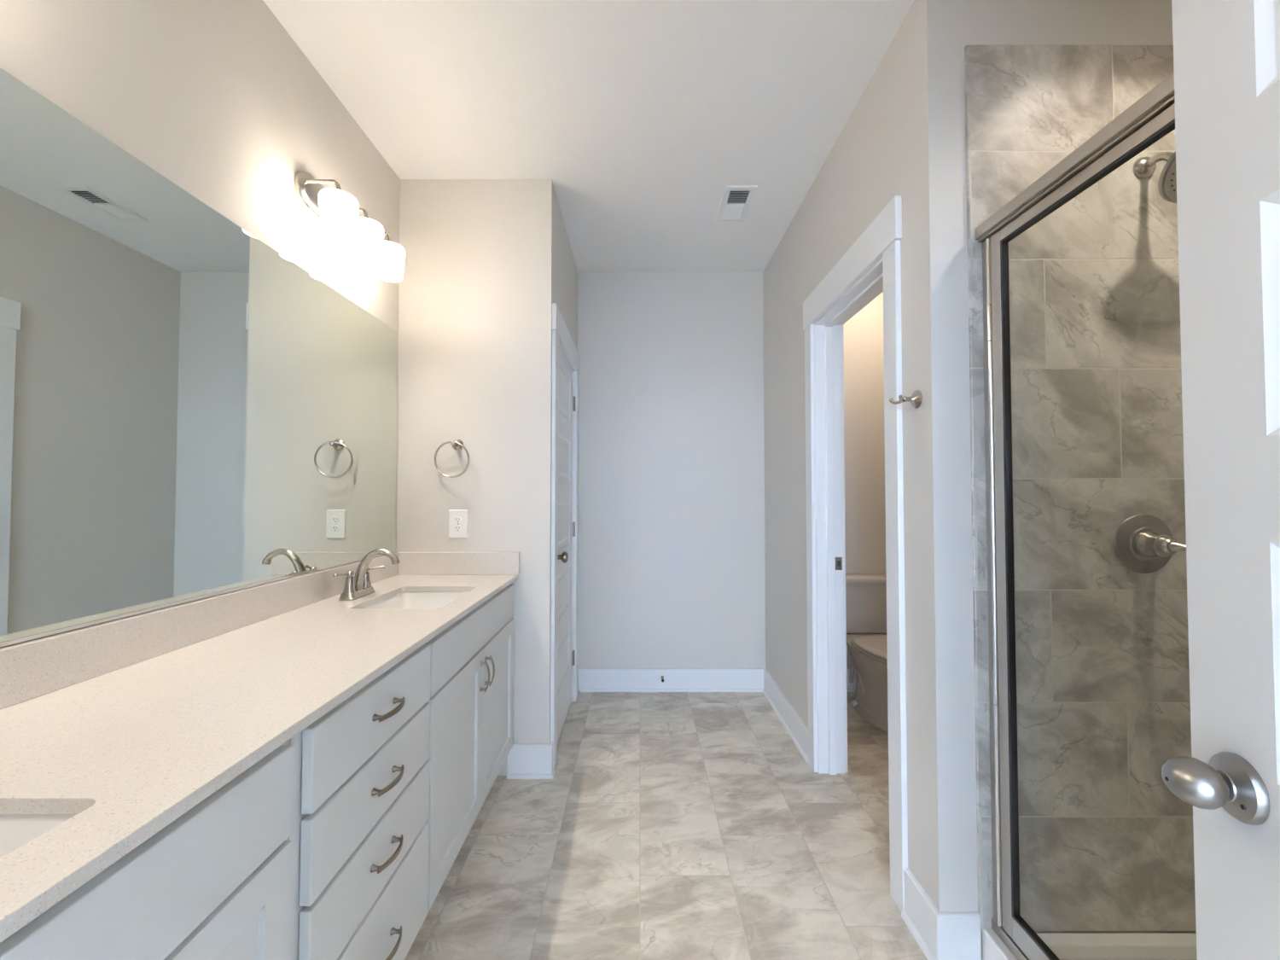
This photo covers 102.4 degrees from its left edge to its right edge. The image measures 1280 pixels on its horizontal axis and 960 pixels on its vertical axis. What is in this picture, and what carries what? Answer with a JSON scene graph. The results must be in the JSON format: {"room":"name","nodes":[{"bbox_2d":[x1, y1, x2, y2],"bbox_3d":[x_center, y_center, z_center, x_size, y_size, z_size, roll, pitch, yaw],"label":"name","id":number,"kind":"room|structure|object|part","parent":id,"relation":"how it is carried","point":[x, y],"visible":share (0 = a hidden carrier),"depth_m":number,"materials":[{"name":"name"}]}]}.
{"room":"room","nodes":[
{"label":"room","id":0,"kind":"room"},
{"bbox_2d":[0,0,400,647],"bbox_3d":[-1.183,-0.049,1.631,0.120,2.754,3.758,0,-1,0],"label":"wall","id":1,"kind":"structure","parent":0,"point":[218,98],"depth_m":1.39,"materials":[{"name":"paint"}]},
{"bbox_2d":[0,552,398,709],"bbox_3d":[-1.112,0.351,1.125,0.020,0.102,2.482,0,-1,0],"label":"backsplash","id":2,"kind":"structure","parent":1,"relation":"attached to","point":[32,669],"depth_m":1.16,"materials":[{"name":"stone"}]},
{"bbox_2d":[0,67,398,647],"bbox_3d":[-1.119,-0.208,1.147,0.007,1.012,2.444,0,-1,0],"label":"mirror","id":3,"kind":"object","parent":1,"relation":"attached to","point":[189,412],"visible":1,"depth_m":1.19,"materials":[{"name":"silver mirror"}]},
{"bbox_2d":[294,170,405,282],"bbox_3d":[-1.028,-0.914,1.863,0.190,0.222,0.455,0,-1,0],"label":"vanity light","id":4,"kind":"object","parent":1,"relation":"attached to","point":[337,211],"visible":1,"depth_m":1.74,"materials":[{"name":"white glass"}]},
{"bbox_3d":[-1.109,-0.966,1.864,0.026,0.118,0.386,0,-1,0],"label":"plate","id":5,"kind":"part","parent":4,"relation":"part of","materials":[{"name":"silver metal"}]},
{"bbox_3d":[-1.032,-0.940,1.694,0.143,0.098,0.060,0,-1,0],"label":"arm","id":6,"kind":"part","parent":4,"relation":"part of","materials":[{"name":"silver metal"}]},
{"bbox_3d":[-0.990,-0.870,1.692,0.115,0.125,0.115,0,-1,0],"label":"lamp shade","id":7,"kind":"part","parent":4,"relation":"part of","materials":[{"name":"white glass"}]},
{"bbox_3d":[-1.032,-0.936,1.864,0.143,0.098,0.060,0,-1,0],"label":"arm","id":8,"kind":"part","parent":4,"relation":"part of","materials":[{"name":"silver metal"}]},
{"bbox_3d":[-0.990,-0.866,1.862,0.115,0.125,0.115,0,-1,0],"label":"lamp shade","id":9,"kind":"part","parent":4,"relation":"part of","materials":[{"name":"white glass"}]},
{"bbox_3d":[-1.032,-0.932,2.034,0.143,0.098,0.060,0,-1,0],"label":"arm","id":10,"kind":"part","parent":4,"relation":"part of","materials":[{"name":"silver metal"}]},
{"bbox_3d":[-0.990,-0.862,2.032,0.115,0.125,0.115,0,-1,0],"label":"lamp shade","id":11,"kind":"part","parent":4,"relation":"part of","materials":[{"name":"white glass"}]},
{"bbox_2d":[395,179,555,775],"bbox_3d":[-0.768,-0.029,2.427,0.710,2.754,0.100,0,-1,0],"label":"wall","id":12,"kind":"structure","parent":0,"point":[476,289],"depth_m":2.39,"materials":[{"name":"paint"}]},
{"bbox_2d":[434,438,469,477],"bbox_3d":[-0.850,-0.100,2.346,0.166,0.181,0.064,0,-1,0],"label":"towel ring","id":13,"kind":"object","parent":12,"relation":"attached to","point":[457,444],"visible":1,"depth_m":2.33,"materials":[{"name":"silver metal"}]},
{"bbox_2d":[448,509,468,538],"bbox_3d":[-0.836,0.202,2.367,0.088,0.130,0.008,0,-1,0],"label":"wall outlet","id":14,"kind":"object","parent":12,"relation":"attached to","point":[457,518],"visible":1,"depth_m":2.37,"materials":[{"name":"white plastic"}]},
{"bbox_2d":[453,517,461,523],"bbox_3d":[-0.836,0.183,2.365,0.033,0.028,0.002,0,-1,0],"label":"socket","id":15,"kind":"object","parent":14,"relation":"attached to","point":[456,520],"depth_m":2.36,"materials":[{"name":"white plastic"}]},
{"bbox_2d":[453,524,461,531],"bbox_3d":[-0.836,0.222,2.364,0.033,0.028,0.002,0,-1,0],"label":"socket","id":16,"kind":"object","parent":14,"relation":"attached to","point":[456,527],"depth_m":2.36,"materials":[{"name":"white plastic"}]},
{"bbox_2d":[506,744,553,779],"bbox_3d":[-0.494,1.274,2.332,0.212,0.143,0.025,0,-1,0],"label":"baseboard","id":17,"kind":"structure","parent":12,"relation":"attached to","point":[525,761],"depth_m":2.33,"materials":[{"name":"paint"}]},
{"bbox_2d":[549,741,555,777],"bbox_3d":[-0.401,1.275,2.347,0.025,0.143,0.054,0,-1,0],"label":"baseboard","id":18,"kind":"structure","parent":12,"relation":"attached to","point":[550,742],"depth_m":2.35,"materials":[{"name":"paint"}]},
{"bbox_2d":[554,193,577,366],"bbox_3d":[-0.463,-0.017,2.933,0.100,2.754,0.912,0,-1,0],"label":"wall","id":19,"kind":"structure","parent":0,"point":[566,271],"depth_m":2.85,"materials":[{"name":"paint"}]},
{"bbox_2d":[550,302,579,768],"bbox_3d":[-0.453,0.270,2.839,0.123,2.175,0.914,0,-1,0],"label":"door frame","id":20,"kind":"structure","parent":19,"relation":"attached to","point":[561,334],"depth_m":2.47,"materials":[{"name":"paint"}]},
{"bbox_2d":[557,348,575,743],"bbox_3d":[-0.406,0.334,2.844,0.097,2.025,0.711,0,-1,0],"label":"door","id":21,"kind":"structure","parent":19,"relation":"in","point":[566,399],"depth_m":2.88,"materials":[{"name":"paint"}]},
{"bbox_3d":[-0.388,0.383,2.553,0.062,0.064,0.064,0,-1,0],"label":"knob","id":22,"kind":"part","parent":21,"relation":"part of","materials":[{"name":"silver metal"}]},
{"bbox_2d":[262,0,914,272],"bbox_3d":[0.000,-1.530,-0.508,5.200,0.100,8.108,0,-1,0],"label":"ceiling","id":23,"kind":"structure","parent":0,"point":[640,115],"depth_m":1.91,"materials":[{"name":"paint"}]},
{"bbox_2d":[715,185,757,221],"bbox_3d":[0.485,-1.398,2.614,0.154,0.008,0.316,0,-1,0],"label":"ceiling vent","id":24,"kind":"object","parent":23,"relation":"in","point":[736,200],"visible":1,"depth_m":2.60,"materials":[{"name":"white plastic"}]},
{"bbox_2d":[404,691,927,959],"bbox_3d":[0.375,1.368,1.596,3.250,0.080,3.758,0,-1,0],"label":"floor","id":25,"kind":"structure","parent":0,"point":[667,825],"depth_m":1.85,"materials":[{"name":"tile"}]},
{"bbox_2d":[0,738,292,959],"bbox_3d":[-0.830,0.851,0.370,0.579,0.893,1.000,0,-1,0],"label":"base cabinet","id":26,"kind":"object","parent":25,"relation":"on","point":[214,883],"visible":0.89,"depth_m":0.68,"materials":[{"name":"paint"}]},
{"bbox_3d":[-0.585,0.873,0.613,0.019,0.568,0.461,0,-1,0],"label":"door","id":27,"kind":"part","parent":26,"relation":"part of","materials":[{"name":"paint"}]},
{"bbox_2d":[0,574,517,942],"bbox_3d":[-0.841,0.412,1.123,0.562,0.020,2.482,0,-1,0],"label":"countertop","id":28,"kind":"structure","parent":26,"relation":"on","point":[128,751],"depth_m":0.85,"materials":[{"name":"stone"}]},
{"bbox_2d":[0,814,76,858],"bbox_3d":[-0.800,0.478,0.432,0.327,0.144,0.431,0,-1,0],"label":"sink","id":29,"kind":"object","parent":28,"relation":"in","point":[16,830],"visible":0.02,"depth_m":0.63,"materials":[{"name":"ceramic"}]},
{"bbox_2d":[332,548,400,600],"bbox_3d":[-0.997,0.334,1.869,0.210,0.172,0.166,1,-2,-34],"label":"faucet","id":30,"kind":"object","parent":28,"relation":"on","point":[358,586],"visible":1,"depth_m":1.85,"materials":[{"name":"silver metal"}]},
{"bbox_3d":[-1.028,0.326,1.778,0.013,0.015,0.068,0,-1,14],"label":"lever","id":31,"kind":"part","parent":30,"relation":"part of","materials":[{"name":"silver metal"}]},
{"bbox_3d":[-1.020,0.366,1.810,0.052,0.096,0.052,0,-1,0],"label":"handle","id":32,"kind":"part","parent":30,"relation":"part of","materials":[{"name":"silver metal"}]},
{"bbox_3d":[-1.020,0.408,1.861,0.056,0.024,0.158,0,-1,0],"label":"plate","id":33,"kind":"part","parent":30,"relation":"part of","materials":[{"name":"silver metal"}]},
{"bbox_3d":[-1.020,0.369,1.913,0.052,0.096,0.052,0,-1,0],"label":"handle","id":34,"kind":"part","parent":30,"relation":"part of","materials":[{"name":"silver metal"}]},
{"bbox_3d":[-0.954,0.323,1.863,0.169,0.151,0.037,0,-1,0],"label":"spout","id":35,"kind":"part","parent":30,"relation":"part of","materials":[{"name":"silver metal"}]},
{"bbox_3d":[-0.994,0.330,1.936,0.068,0.016,0.013,1,-2,-39],"label":"lever","id":36,"kind":"part","parent":30,"relation":"part of","materials":[{"name":"silver metal"}]},
{"bbox_2d":[363,591,468,608],"bbox_3d":[-0.797,0.514,1.859,0.334,0.144,0.431,0,-1,0],"label":"sink","id":37,"kind":"object","parent":28,"relation":"in","point":[404,599],"visible":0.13,"depth_m":2.05,"materials":[{"name":"ceramic"}]},
{"bbox_2d":[398,552,519,574],"bbox_3d":[-0.827,0.381,2.357,0.550,0.102,0.020,0,-1,0],"label":"side splash","id":38,"kind":"object","parent":28,"relation":"on","point":[410,562],"visible":1,"depth_m":2.35,"materials":[{"name":"stone"}]},
{"bbox_2d":[288,644,430,959],"bbox_3d":[-0.830,0.870,1.141,0.579,0.893,0.539,0,-1,0],"label":"base cabinet","id":39,"kind":"object","parent":25,"relation":"on","point":[359,835],"visible":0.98,"depth_m":1.07,"materials":[{"name":"paint"}]},
{"bbox_3d":[-0.608,0.817,1.143,0.019,0.788,0.539,0,-1,0],"label":"frame","id":40,"kind":"part","parent":39,"relation":"part of","materials":[{"name":"paint"}]},
{"bbox_3d":[-0.585,0.839,1.152,0.020,0.155,0.510,0,-1,0],"label":"drawer","id":41,"kind":"part","parent":39,"relation":"part of","materials":[{"name":"paint"}]},
{"bbox_3d":[-0.585,0.677,1.156,0.020,0.149,0.510,0,-1,0],"label":"drawer","id":42,"kind":"part","parent":39,"relation":"part of","materials":[{"name":"paint"}]},
{"bbox_3d":[-0.585,0.519,1.160,0.020,0.149,0.510,0,-1,0],"label":"drawer","id":43,"kind":"part","parent":39,"relation":"part of","materials":[{"name":"paint"}]},
{"bbox_3d":[-0.585,1.048,1.147,0.020,0.244,0.510,0,-1,0],"label":"drawer","id":44,"kind":"part","parent":39,"relation":"part of","materials":[{"name":"paint"}]},
{"bbox_3d":[-0.558,0.835,1.152,0.034,0.015,0.110,0,-1,0],"label":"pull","id":45,"kind":"part","parent":39,"relation":"part of","materials":[{"name":"silver metal"}]},
{"bbox_3d":[-0.558,0.673,1.156,0.034,0.015,0.110,0,-1,0],"label":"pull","id":46,"kind":"part","parent":39,"relation":"part of","materials":[{"name":"silver metal"}]},
{"bbox_3d":[-0.558,0.515,1.160,0.034,0.015,0.110,0,-1,0],"label":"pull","id":47,"kind":"part","parent":39,"relation":"part of","materials":[{"name":"silver metal"}]},
{"bbox_3d":[-0.558,1.044,1.147,0.034,0.015,0.110,0,-1,0],"label":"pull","id":48,"kind":"part","parent":39,"relation":"part of","materials":[{"name":"silver metal"}]},
{"bbox_2d":[424,584,513,912],"bbox_3d":[-0.830,0.888,1.882,0.579,0.893,0.939,0,-1,0],"label":"base cabinet","id":49,"kind":"object","parent":25,"relation":"on","point":[471,737],"visible":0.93,"depth_m":1.73,"materials":[{"name":"paint"}]},
{"bbox_3d":[-0.585,0.899,1.649,0.019,0.568,0.462,0,-1,0],"label":"door","id":50,"kind":"part","parent":49,"relation":"part of","materials":[{"name":"paint"}]},
{"bbox_3d":[-0.558,0.708,1.856,0.034,0.110,0.015,0,-1,0],"label":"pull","id":51,"kind":"part","parent":49,"relation":"part of","materials":[{"name":"silver metal"}]},
{"bbox_3d":[-0.558,0.709,1.916,0.034,0.110,0.015,0,-1,0],"label":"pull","id":52,"kind":"part","parent":49,"relation":"part of","materials":[{"name":"silver metal"}]},
{"bbox_3d":[-0.585,0.910,2.114,0.019,0.568,0.462,0,-1,0],"label":"door","id":53,"kind":"part","parent":49,"relation":"part of","materials":[{"name":"paint"}]},
{"bbox_2d":[845,573,888,731],"bbox_3d":[1.402,0.978,2.952,0.470,0.765,0.804,0,-1,0],"label":"toilet","id":54,"kind":"object","parent":25,"relation":"on","point":[865,593],"visible":0.41,"depth_m":3.05,"materials":[{"name":"ceramic"}]},
{"bbox_3d":[1.402,0.804,3.260,0.445,0.321,0.178,0,-1,0],"label":"tank","id":55,"kind":"part","parent":54,"relation":"part of","materials":[{"name":"ceramic"}]},
{"bbox_3d":[1.402,0.623,3.262,0.470,0.039,0.202,0,-1,0],"label":"tank lid","id":56,"kind":"part","parent":54,"relation":"part of","materials":[{"name":"ceramic"}]},
{"bbox_3d":[1.402,0.942,2.814,0.368,0.017,0.527,0,-1,0],"label":"seat","id":57,"kind":"part","parent":54,"relation":"part of","materials":[{"name":"ceramic"}]},
{"bbox_3d":[1.402,0.921,2.806,0.364,0.020,0.505,0,-1,0],"label":"lid","id":58,"kind":"part","parent":54,"relation":"part of","materials":[{"name":"ceramic"}]},
{"bbox_2d":[981,928,1197,959],"bbox_3d":[1.390,1.256,0.813,0.920,0.105,1.184,0,-1,0],"label":"shower pan","id":59,"kind":"object","parent":25,"relation":"on","point":[1066,946],"visible":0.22,"depth_m":1.36,"materials":[{"name":"plastic"}]},
{"bbox_2d":[974,72,1175,959],"bbox_3d":[0.952,0.242,0.839,0.088,1.922,1.166,0,-1,0],"label":"shower door frame","id":60,"kind":"structure","parent":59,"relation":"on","point":[1151,118],"depth_m":1.35,"materials":[{"name":"silver metal"}]},
{"bbox_3d":[0.975,1.188,0.816,0.042,0.030,1.166,0,-1,0],"label":"sill","id":61,"kind":"part","parent":60,"relation":"part of","materials":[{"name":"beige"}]},
{"bbox_2d":[577,272,886,668],"bbox_3d":[0.428,-0.004,3.449,3.103,2.754,0.120,0,-1,0],"label":"wall","id":62,"kind":"structure","parent":0,"point":[671,488],"depth_m":3.39,"materials":[{"name":"paint"}]},
{"bbox_2d":[577,668,764,692],"bbox_3d":[0.203,1.299,3.345,1.232,0.143,0.025,0,-1,0],"label":"baseboard","id":63,"kind":"structure","parent":62,"relation":"attached to","point":[589,679],"depth_m":3.34,"materials":[{"name":"paint"}]},
{"bbox_2d":[846,668,857,692],"bbox_3d":[1.399,1.299,3.345,0.921,0.143,0.025,0,-1,0],"label":"baseboard","id":64,"kind":"structure","parent":62,"relation":"attached to","point":[851,687],"depth_m":3.34,"materials":[{"name":"paint"}]},
{"bbox_2d":[762,19,915,877],"bbox_3d":[0.879,-0.028,2.474,0.120,2.754,1.830,0,-1,0],"label":"wall","id":65,"kind":"structure","parent":0,"point":[864,169],"depth_m":2.57,"materials":[{"name":"paint"}]},
{"bbox_2d":[762,668,808,762],"bbox_3d":[0.806,1.288,2.907,0.025,0.143,0.900,0,-1,0],"label":"baseboard","id":66,"kind":"structure","parent":65,"relation":"attached to","point":[789,718],"depth_m":2.81,"materials":[{"name":"paint"}]},
{"bbox_2d":[802,195,907,912],"bbox_3d":[0.879,0.229,2.039,0.164,2.218,0.912,0,-1,0],"label":"door frame","id":67,"kind":"structure","parent":65,"relation":"attached to","point":[875,253],"depth_m":2.36,"materials":[{"name":"paint"}]},
{"bbox_3d":[0.919,0.387,2.384,0.032,0.060,0.003,0,-1,0],"label":"strike plate","id":68,"kind":"part","parent":67,"relation":"part of","materials":[{"name":"silver metal"}]},
{"bbox_2d":[901,867,938,959],"bbox_3d":[0.806,1.253,1.476,0.025,0.143,0.187,0,-1,0],"label":"baseboard","id":69,"kind":"structure","parent":65,"relation":"attached to","point":[920,914],"depth_m":1.48,"materials":[{"name":"paint"}]},
{"bbox_2d":[904,0,1196,959],"bbox_3d":[1.339,-0.052,1.500,1.041,2.754,0.120,0,-1,0],"label":"wall","id":70,"kind":"structure","parent":0,"point":[937,32],"depth_m":1.46,"materials":[{"name":"paint"}]},
{"bbox_2d":[889,389,922,408],"bbox_3d":[0.785,-0.239,1.521,0.068,0.054,0.067,0,-1,0],"label":"robe hook","id":71,"kind":"object","parent":70,"relation":"attached to","point":[916,399],"visible":1,"depth_m":1.51,"materials":[{"name":"silver metal"}]},
{"bbox_2d":[936,911,981,959],"bbox_3d":[0.858,1.251,1.395,0.128,0.143,0.025,0,-1,0],"label":"baseboard","id":72,"kind":"structure","parent":70,"relation":"attached to","point":[958,933],"depth_m":1.39,"materials":[{"name":"paint"}]},
{"bbox_2d":[964,44,1196,930],"bbox_3d":[1.392,-0.004,1.433,0.936,2.462,0.010,0,-1,0],"label":"tiled wall","id":73,"kind":"structure","parent":70,"relation":"attached to","point":[1102,666],"depth_m":1.43,"materials":[{"name":"grey tile"}]},
{"bbox_2d":[1114,513,1186,573],"bbox_3d":[1.392,0.175,1.367,0.164,0.164,0.115,0,-1,0],"label":"shower valve","id":74,"kind":"object","parent":73,"relation":"attached to","point":[1143,544],"visible":0.95,"depth_m":1.42,"materials":[{"name":"grey metal"}]},
{"bbox_3d":[1.392,0.175,1.377,0.072,0.072,0.070,0,-1,0],"label":"handle","id":75,"kind":"part","parent":74,"relation":"part of","materials":[{"name":"silver metal"}]},
{"bbox_3d":[1.404,0.174,1.333,0.032,0.032,0.050,1,-2,-28],"label":"lever","id":76,"kind":"part","parent":74,"relation":"part of","materials":[{"name":"silver metal"}]},
{"bbox_2d":[1133,151,1176,203],"bbox_3d":[1.413,-0.819,1.352,0.162,0.184,0.194,0,-1,0],"label":"shower","id":77,"kind":"object","parent":73,"relation":"attached to","point":[1143,167],"visible":0.23,"depth_m":1.34,"materials":[{"name":"silver metal"}]},
{"bbox_3d":[1.415,-0.858,1.396,0.024,0.070,0.102,0,-1,4],"label":"arm","id":78,"kind":"part","parent":77,"relation":"part of","materials":[{"name":"silver metal"}]},
{"bbox_3d":[0.369,-0.094,-0.188,2.983,2.754,0.120,0,-1,0],"label":"wall","id":79,"kind":"structure","parent":0,"visible":0},
{"bbox_2d":[1161,0,1279,959],"bbox_3d":[0.611,0.255,0.274,0.172,2.055,0.770,0,-1,15],"label":"door","id":80,"kind":"structure","parent":79,"relation":"in","point":[1226,53],"depth_m":0.58,"materials":[{"name":"paint"}]},
{"bbox_3d":[0.635,0.346,0.589,0.053,0.051,0.058,0,-1,15],"label":"knob","id":81,"kind":"part","parent":80,"relation":"part of","materials":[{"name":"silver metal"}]}
]}

